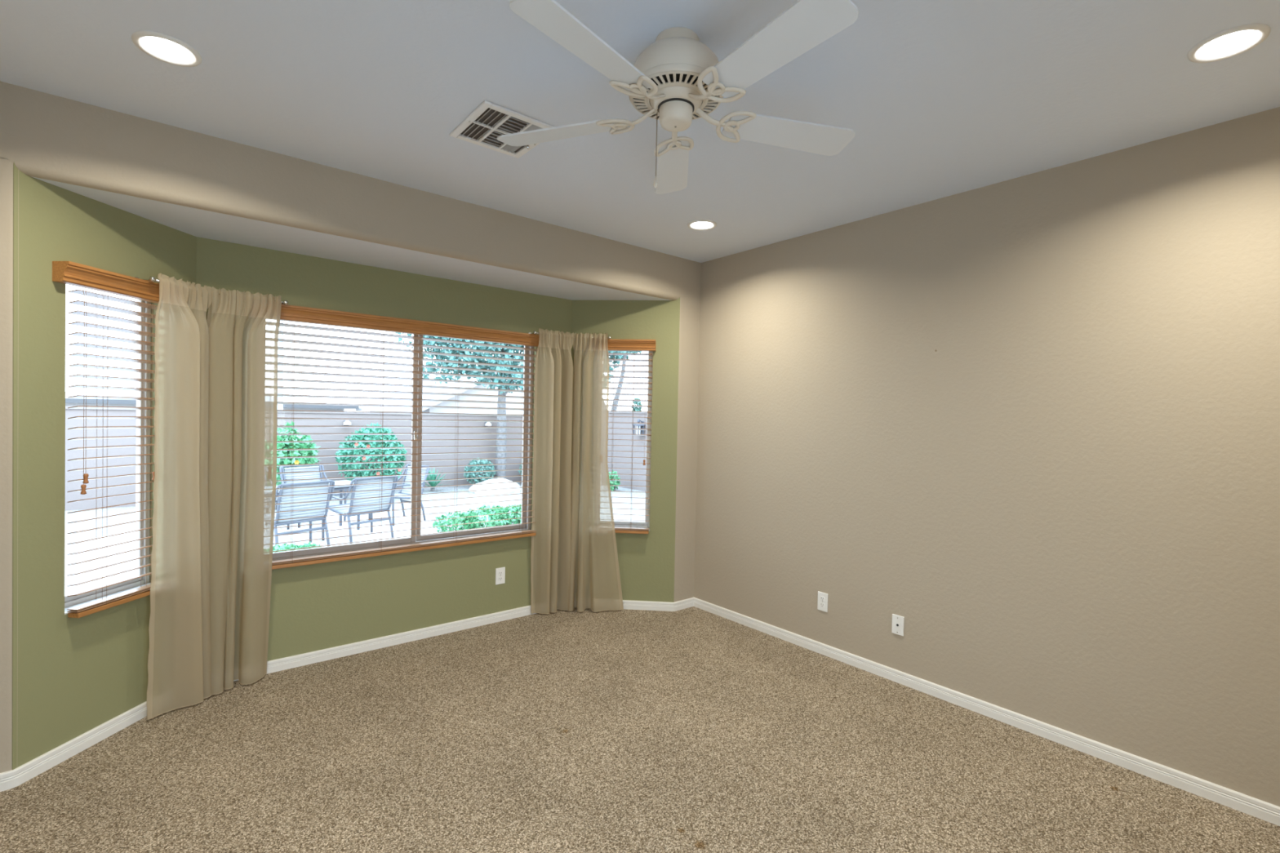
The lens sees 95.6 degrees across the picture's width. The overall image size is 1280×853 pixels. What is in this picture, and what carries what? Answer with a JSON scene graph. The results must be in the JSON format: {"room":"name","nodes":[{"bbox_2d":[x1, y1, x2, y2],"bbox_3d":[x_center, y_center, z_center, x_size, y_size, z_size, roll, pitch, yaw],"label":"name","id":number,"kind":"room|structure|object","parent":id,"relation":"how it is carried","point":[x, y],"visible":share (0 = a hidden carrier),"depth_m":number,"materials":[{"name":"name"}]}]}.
{"room":"empty bedroom","nodes":[
{"label":"empty bedroom","id":0,"kind":"room"},
{"bbox_2d":[12,162,196,769],"bbox_3d":[-2.473,0.282,2.686,0.130,2.761,0.826,1,1,5],"label":"wall","id":1,"kind":"structure","parent":0,"point":[76,675],"depth_m":2.41,"materials":[{"name":"green paint"}]},
{"bbox_2d":[64,299,151,614],"bbox_3d":[-2.467,0.059,2.684,0.124,1.470,0.455,1,1,5],"label":"window","id":2,"kind":"structure","parent":1,"relation":"in","point":[73,601],"depth_m":2.88,"materials":[{"name":"grey"}]},
{"bbox_2d":[52,261,159,617],"bbox_3d":[-2.366,0.064,2.672,0.077,1.494,0.555,1,1,5],"label":"window blind","id":3,"kind":"object","parent":2,"relation":"attached to","point":[69,273],"visible":0.79,"depth_m":2.58,"materials":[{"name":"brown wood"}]},
{"bbox_2d":[133,276,288,305],"bbox_3d":[-2.185,-0.693,3.011,0.146,0.027,0.688,2,1,30],"label":"curtain rod","id":4,"kind":"object","parent":1,"relation":"attached to","point":[153,279],"visible":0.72,"depth_m":2.73,"materials":[{"name":"silver metal"}]},
{"bbox_2d":[146,273,212,719],"bbox_3d":[-2.286,0.338,2.899,0.132,2.130,0.304,1,1,15],"label":"sheer curtain","id":5,"kind":"object","parent":4,"relation":"hanging from","point":[180,668],"visible":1,"depth_m":2.87,"materials":[{"name":"beige fabric"}]},
{"bbox_2d":[206,286,281,694],"bbox_3d":[-2.151,0.336,3.148,0.336,2.130,0.145,0,1,-39],"label":"sheer curtain","id":6,"kind":"object","parent":4,"relation":"hanging from","point":[243,327],"visible":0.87,"depth_m":3.14,"materials":[{"name":"beige fabric"}]},
{"bbox_2d":[0,80,701,773],"bbox_3d":[-1.127,0.057,3.421,4.000,2.740,0.120,0,1,-39],"label":"wall","id":7,"kind":"structure","parent":0,"point":[46,135],"depth_m":2.79,"materials":[{"name":"beige paint"}]},
{"bbox_2d":[31,176,671,300],"bbox_3d":[-1.348,-1.044,3.723,4.332,0.100,0.848,0,1,-39],"label":"ceiling","id":8,"kind":"structure","parent":0,"point":[196,222],"depth_m":3.25,"materials":[{"name":"white paint"}]},
{"bbox_2d":[195,236,572,661],"bbox_3d":[-1.505,0.281,3.882,2.340,2.761,0.130,0,1,-39],"label":"wall","id":9,"kind":"structure","parent":0,"point":[313,607],"depth_m":3.70,"materials":[{"name":"green paint"}]},
{"bbox_2d":[0,597,693,791],"bbox_3d":[-1.296,1.392,3.617,4.000,0.077,0.601,0,1,-39],"label":"baseboard","id":10,"kind":"structure","parent":9,"relation":"attached to","point":[14,778],"depth_m":3.44,"materials":[{"name":"white wood"}]},
{"bbox_2d":[272,333,533,560],"bbox_3d":[-1.502,0.059,3.849,1.757,1.470,0.084,0,1,-39],"label":"window","id":11,"kind":"structure","parent":9,"relation":"in","point":[498,530],"depth_m":3.90,"materials":[{"name":"brown metal"}]},
{"bbox_2d":[271,304,538,569],"bbox_3d":[-1.460,0.063,3.778,1.795,1.494,0.077,0,1,-39],"label":"window blind","id":12,"kind":"object","parent":11,"relation":"attached to","point":[288,313],"visible":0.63,"depth_m":3.69,"materials":[{"name":"brown wood"}]},
{"bbox_2d":[495,567,505,585],"bbox_3d":[-1.014,1.086,4.221,0.074,0.120,0.009,0,1,-39],"label":"wall outlet","id":13,"kind":"object","parent":9,"relation":"attached to","point":[500,572],"visible":1,"depth_m":4.22,"materials":[{"name":"white plastic"}]},
{"bbox_2d":[571,297,679,602],"bbox_3d":[-0.132,0.297,4.605,0.846,2.761,0.130,1,1,5],"label":"wall","id":14,"kind":"structure","parent":0,"point":[646,561],"depth_m":4.52,"materials":[{"name":"green paint"}]},
{"bbox_2d":[528,330,611,339],"bbox_3d":[-0.515,-0.682,4.388,0.646,0.027,0.133,1,1,-20],"label":"curtain rod","id":15,"kind":"object","parent":14,"relation":"attached to","point":[534,331],"visible":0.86,"depth_m":4.29,"materials":[{"name":"silver metal"}]},
{"bbox_2d":[530,328,573,613],"bbox_3d":[-0.659,0.345,4.386,0.325,2.130,0.126,0,1,-39],"label":"sheer curtain","id":16,"kind":"object","parent":15,"relation":"hanging from","point":[550,551],"visible":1,"depth_m":4.36,"materials":[{"name":"beige fabric"}]},
{"bbox_2d":[568,332,623,612],"bbox_3d":[-0.332,0.351,4.454,0.438,2.130,0.132,1,1,10],"label":"sheer curtain","id":17,"kind":"object","parent":15,"relation":"hanging from","point":[594,584],"visible":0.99,"depth_m":4.45,"materials":[{"name":"beige fabric"}]},
{"bbox_2d":[613,351,653,530],"bbox_3d":[-0.128,0.074,4.599,0.445,1.470,0.124,1,1,5],"label":"window","id":18,"kind":"structure","parent":14,"relation":"in","point":[617,523],"depth_m":4.60,"materials":[{"name":"grey"}]},
{"bbox_2d":[607,338,656,533],"bbox_3d":[-0.145,0.078,4.499,0.507,1.494,0.078,1,1,4],"label":"window blind","id":19,"kind":"object","parent":18,"relation":"attached to","point":[614,344],"visible":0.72,"depth_m":4.48,"materials":[{"name":"brown wood"}]},
{"bbox_2d":[0,606,1279,852],"bbox_3d":[-0.139,1.466,2.204,4.000,0.001,4.256,0,1,-39],"label":"floor","id":20,"kind":"structure","parent":0,"point":[691,730],"depth_m":2.48,"materials":[{"name":"carpet"}]},
{"bbox_2d":[0,0,1279,262],"bbox_3d":[0.127,-1.324,1.901,4.200,0.120,3.790,0,1,-39],"label":"ceiling","id":21,"kind":"structure","parent":0,"point":[940,99],"depth_m":2.19,"materials":[{"name":"white paint"}]},
{"bbox_2d":[131,30,201,66],"bbox_3d":[-1.625,-1.295,1.999,0.188,0.010,0.188,0,1,-39],"label":"recessed light","id":22,"kind":"object","parent":21,"relation":"in","point":[162,46],"visible":1,"depth_m":1.99,"materials":[{"name":"white plastic"}]},
{"bbox_2d":[449,100,553,158],"bbox_3d":[-0.596,-1.269,2.530,0.336,0.040,0.364,0,1,-39],"label":"ceiling vent","id":23,"kind":"object","parent":21,"relation":"in","point":[489,121],"visible":0.82,"depth_m":2.49,"materials":[{"name":"white metal"}]},
{"bbox_2d":[497,0,858,194],"bbox_3d":[0.130,-1.026,1.873,1.266,0.476,1.240,0,1,-39],"label":"ceiling fan","id":24,"kind":"object","parent":21,"relation":"hanging from","point":[677,80],"visible":1,"depth_m":1.77,"materials":[{"name":"beige metal"}]},
{"bbox_2d":[687,219,716,230],"bbox_3d":[0.395,-1.283,3.703,0.188,0.010,0.188,0,1,-39],"label":"recessed light","id":25,"kind":"object","parent":21,"relation":"in","point":[698,224],"visible":1,"depth_m":3.69,"materials":[{"name":"white plastic"}]},
{"bbox_2d":[1187,23,1271,62],"bbox_3d":[1.884,-1.224,1.863,0.188,0.010,0.188,0,1,-39],"label":"recessed light","id":26,"kind":"object","parent":21,"relation":"in","point":[1234,41],"visible":1,"depth_m":1.85,"materials":[{"name":"white plastic"}]},
{"bbox_2d":[693,106,1279,806],"bbox_3d":[1.665,0.239,3.262,0.120,2.990,3.910,0,1,-39],"label":"wall","id":27,"kind":"structure","parent":0,"point":[1068,506],"depth_m":2.81,"materials":[{"name":"beige paint"}]},
{"bbox_2d":[817,591,827,612],"bbox_3d":[1.178,1.131,3.748,0.009,0.120,0.074,0,1,-39],"label":"wall outlet","id":28,"kind":"object","parent":27,"relation":"attached to","point":[822,605],"visible":1,"depth_m":3.74,"materials":[{"name":"white plastic"}]},
{"bbox_2d":[819,602,824,607],"bbox_3d":[1.176,1.151,3.747,0.004,0.029,0.033,0,1,-39],"label":"receptacle","id":29,"kind":"object","parent":28,"relation":"attached to","point":[821,604],"depth_m":3.75,"materials":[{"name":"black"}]},
{"bbox_2d":[891,613,904,635],"bbox_3d":[1.491,1.150,3.362,0.014,0.112,0.070,0,1,-39],"label":"cable jack","id":30,"kind":"object","parent":27,"relation":"attached to","point":[897,628],"visible":1,"depth_m":3.36,"materials":[{"name":"white plastic"}]},
{"bbox_2d":[693,597,1279,826],"bbox_3d":[1.588,1.455,3.239,0.015,0.077,3.670,0,1,-39],"label":"baseboard","id":31,"kind":"structure","parent":27,"relation":"attached to","point":[1266,811],"depth_m":2.82,"materials":[{"name":"white wood"}]},
{"label":"outside","id":32,"kind":"structure","parent":0,"visible":0},
{"bbox_2d":[64,482,645,546],"bbox_3d":[-5.907,1.457,12.403,80.000,0.001,100.000,0,1,-39],"label":"gravel","id":33,"kind":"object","parent":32,"point":[83,515],"depth_m":10.79,"materials":[{"name":"white gravel"}]},
{"bbox_2d":[65,390,359,411],"bbox_3d":[-20.083,-0.018,25.933,12.000,2.910,8.040,0,1,-39],"label":"house","id":34,"kind":"structure","parent":33,"relation":"on","point":[68,402],"depth_m":23.10,"materials":[{"name":"grey"}]},
{"bbox_2d":[64,510,438,595],"bbox_3d":[-5.687,1.564,5.347,9.400,0.015,7.200,0,1,-39],"label":"paving","id":35,"kind":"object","parent":33,"relation":"on","point":[68,559],"visible":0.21,"depth_m":7.67,"materials":[{"name":"white concrete"}]},
{"bbox_2d":[274,480,334,550],"bbox_3d":[-4.331,1.110,7.267,0.701,0.889,0.742,2,1,35],"label":"patio chair","id":36,"kind":"object","parent":35,"relation":"on","point":[285,515],"visible":0.69,"depth_m":7.11,"materials":[{"name":"grey"}]},
{"bbox_2d":[279,465,346,528],"bbox_3d":[-5.161,1.063,9.149,0.701,0.889,0.742,2,1,33],"label":"patio chair","id":37,"kind":"object","parent":35,"relation":"on","point":[309,468],"visible":0.3,"depth_m":9.27,"materials":[{"name":"grey"}]},
{"bbox_2d":[275,480,359,529],"bbox_3d":[-4.741,1.183,8.203,0.600,0.690,1.560,2,1,34],"label":"patio table","id":38,"kind":"object","parent":35,"relation":"on","point":[342,482],"visible":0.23,"depth_m":8.61,"materials":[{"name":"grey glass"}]},
{"bbox_2d":[321,475,398,543],"bbox_3d":[-3.832,1.108,7.988,0.701,0.889,0.742,2,1,33],"label":"patio chair","id":39,"kind":"object","parent":35,"relation":"on","point":[375,479],"visible":0.76,"depth_m":7.84,"materials":[{"name":"grey"}]},
{"bbox_2d":[368,463,430,525],"bbox_3d":[-3.905,1.083,9.428,0.742,0.889,0.701,2,1,37],"label":"patio chair","id":40,"kind":"object","parent":35,"relation":"on","point":[424,470],"visible":0.52,"depth_m":9.55,"materials":[{"name":"grey"}]},
{"bbox_2d":[277,320,283,409],"bbox_3d":[-12.353,-1.814,19.948,0.200,7.000,0.190,0,1,-39],"label":"utility pole","id":41,"kind":"object","parent":33,"relation":"on","point":[280,391],"visible":0.31,"depth_m":19.88,"materials":[{"name":"grey"}]},
{"bbox_2d":[65,405,522,511],"bbox_3d":[-9.456,0.554,10.114,19.600,1.800,0.260,0,1,-39],"label":"wall","id":42,"kind":"structure","parent":33,"relation":"on","point":[69,423],"depth_m":12.25,"materials":[{"name":"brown paint"}]},
{"bbox_2d":[342,420,351,426],"bbox_3d":[-6.275,-0.072,12.447,0.160,0.140,0.190,0,1,-39],"label":"wall lamp","id":43,"kind":"object","parent":42,"relation":"attached to","point":[346,423],"visible":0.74,"depth_m":12.39,"materials":[{"name":"grey"}]},
{"bbox_2d":[484,422,491,426],"bbox_3d":[-3.788,-0.056,14.484,0.160,0.140,0.190,0,1,-39],"label":"wall lamp","id":44,"kind":"object","parent":42,"relation":"attached to","point":[486,424],"visible":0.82,"depth_m":14.42,"materials":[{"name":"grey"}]},
{"bbox_2d":[272,542,320,552],"bbox_3d":[-3.946,1.476,6.598,0.720,0.342,0.487,0,1,-39],"label":"shrub","id":45,"kind":"object","parent":33,"relation":"on","point":[282,547],"visible":0.16,"depth_m":6.55,"materials":[{"name":"green plant"}]},
{"bbox_2d":[275,421,319,509],"bbox_3d":[-6.381,0.683,10.303,1.314,1.567,1.100,0,1,-39],"label":"shrub","id":46,"kind":"object","parent":33,"relation":"on","point":[281,437],"visible":0.35,"depth_m":10.25,"materials":[{"name":"green plant"}]},
{"bbox_2d":[334,422,407,480],"bbox_3d":[-5.480,0.684,11.863,1.378,1.544,1.272,0,1,-39],"label":"shrub","id":47,"kind":"object","parent":33,"relation":"on","point":[367,430],"visible":0.74,"depth_m":11.62,"materials":[{"name":"teal plant"}]},
{"bbox_2d":[425,468,450,490],"bbox_3d":[-4.621,1.180,13.094,0.847,0.542,0.797,0,1,-39],"label":"spiky plant","id":48,"kind":"object","parent":33,"relation":"on","point":[433,477],"visible":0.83,"depth_m":13.10,"materials":[{"name":"teal plant"}]},
{"bbox_2d":[355,368,523,414],"bbox_3d":[-7.906,-0.413,26.220,7.000,4.170,9.000,0,1,-39],"label":"gabled house","id":49,"kind":"structure","parent":33,"relation":"on","point":[386,409],"depth_m":22.71,"materials":[{"name":"grey"}]},
{"bbox_2d":[395,332,524,479],"bbox_3d":[-3.381,-1.196,14.401,5.108,5.307,2.464,0,1,-45],"label":"tree","id":50,"kind":"object","parent":33,"relation":"on","point":[499,473],"visible":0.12,"depth_m":13.64,"materials":[{"name":"green plant"}]},
{"bbox_2d":[432,503,521,532],"bbox_3d":[-2.222,1.398,8.896,1.857,0.447,0.666,0,1,-39],"label":"shrub","id":51,"kind":"object","parent":33,"relation":"on","point":[517,508],"visible":0.58,"depth_m":8.63,"materials":[{"name":"green plant"}]},
{"bbox_2d":[463,457,496,484],"bbox_3d":[-3.825,1.086,13.896,0.799,0.744,0.648,0,1,-39],"label":"shrub","id":52,"kind":"object","parent":33,"relation":"on","point":[473,462],"visible":0.77,"depth_m":13.76,"materials":[{"name":"green plant"}]},
{"bbox_2d":[468,478,520,494],"bbox_3d":[-3.314,1.343,13.366,1.180,0.309,0.868,0,1,-39],"label":"boulder","id":53,"kind":"object","parent":33,"relation":"on","point":[510,485],"visible":0.88,"depth_m":13.08,"materials":[{"name":"grey stone"}]},
{"bbox_2d":[518,462,522,475],"bbox_3d":[-2.754,1.090,14.783,0.671,0.770,0.624,0,1,-39],"label":"shrub","id":54,"kind":"object","parent":33,"relation":"on","point":[520,466],"visible":0.02,"depth_m":14.70,"materials":[{"name":"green plant"}]},
{"bbox_2d":[608,470,620,490],"bbox_3d":[-0.641,1.294,13.879,0.387,0.526,0.340,0,1,-39],"label":"shrub","id":55,"kind":"object","parent":33,"relation":"on","point":[611,477],"visible":0.68,"depth_m":13.82,"materials":[{"name":"green plant"}]},
{"bbox_2d":[608,351,641,410],"bbox_3d":[-0.729,-1.220,17.912,2.067,5.339,3.383,0,1,-39],"label":"tree","id":56,"kind":"object","parent":33,"relation":"on","point":[611,357],"visible":0.04,"depth_m":17.85,"materials":[{"name":"green plant"}]},
{"bbox_2d":[607,412,647,491],"bbox_3d":[1.814,0.676,11.977,0.260,1.940,11.600,0,1,-39],"label":"wall","id":57,"kind":"structure","parent":33,"relation":"on","point":[610,414],"depth_m":14.41,"materials":[{"name":"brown paint"}]},
{"bbox_2d":[632,418,645,434],"bbox_3d":[-0.025,0.018,13.876,0.245,0.400,0.240,0,1,-39],"label":"wall lantern","id":58,"kind":"object","parent":57,"relation":"attached to","point":[642,426],"visible":0.73,"depth_m":13.84,"materials":[{"name":"grey metal"}]},
{"bbox_2d":[631,397,642,411],"bbox_3d":[-0.119,0.319,16.364,0.344,2.337,0.396,0,1,-39],"label":"shrub","id":59,"kind":"object","parent":33,"relation":"on","point":[636,403],"visible":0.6,"depth_m":16.30,"materials":[{"name":"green plant"}]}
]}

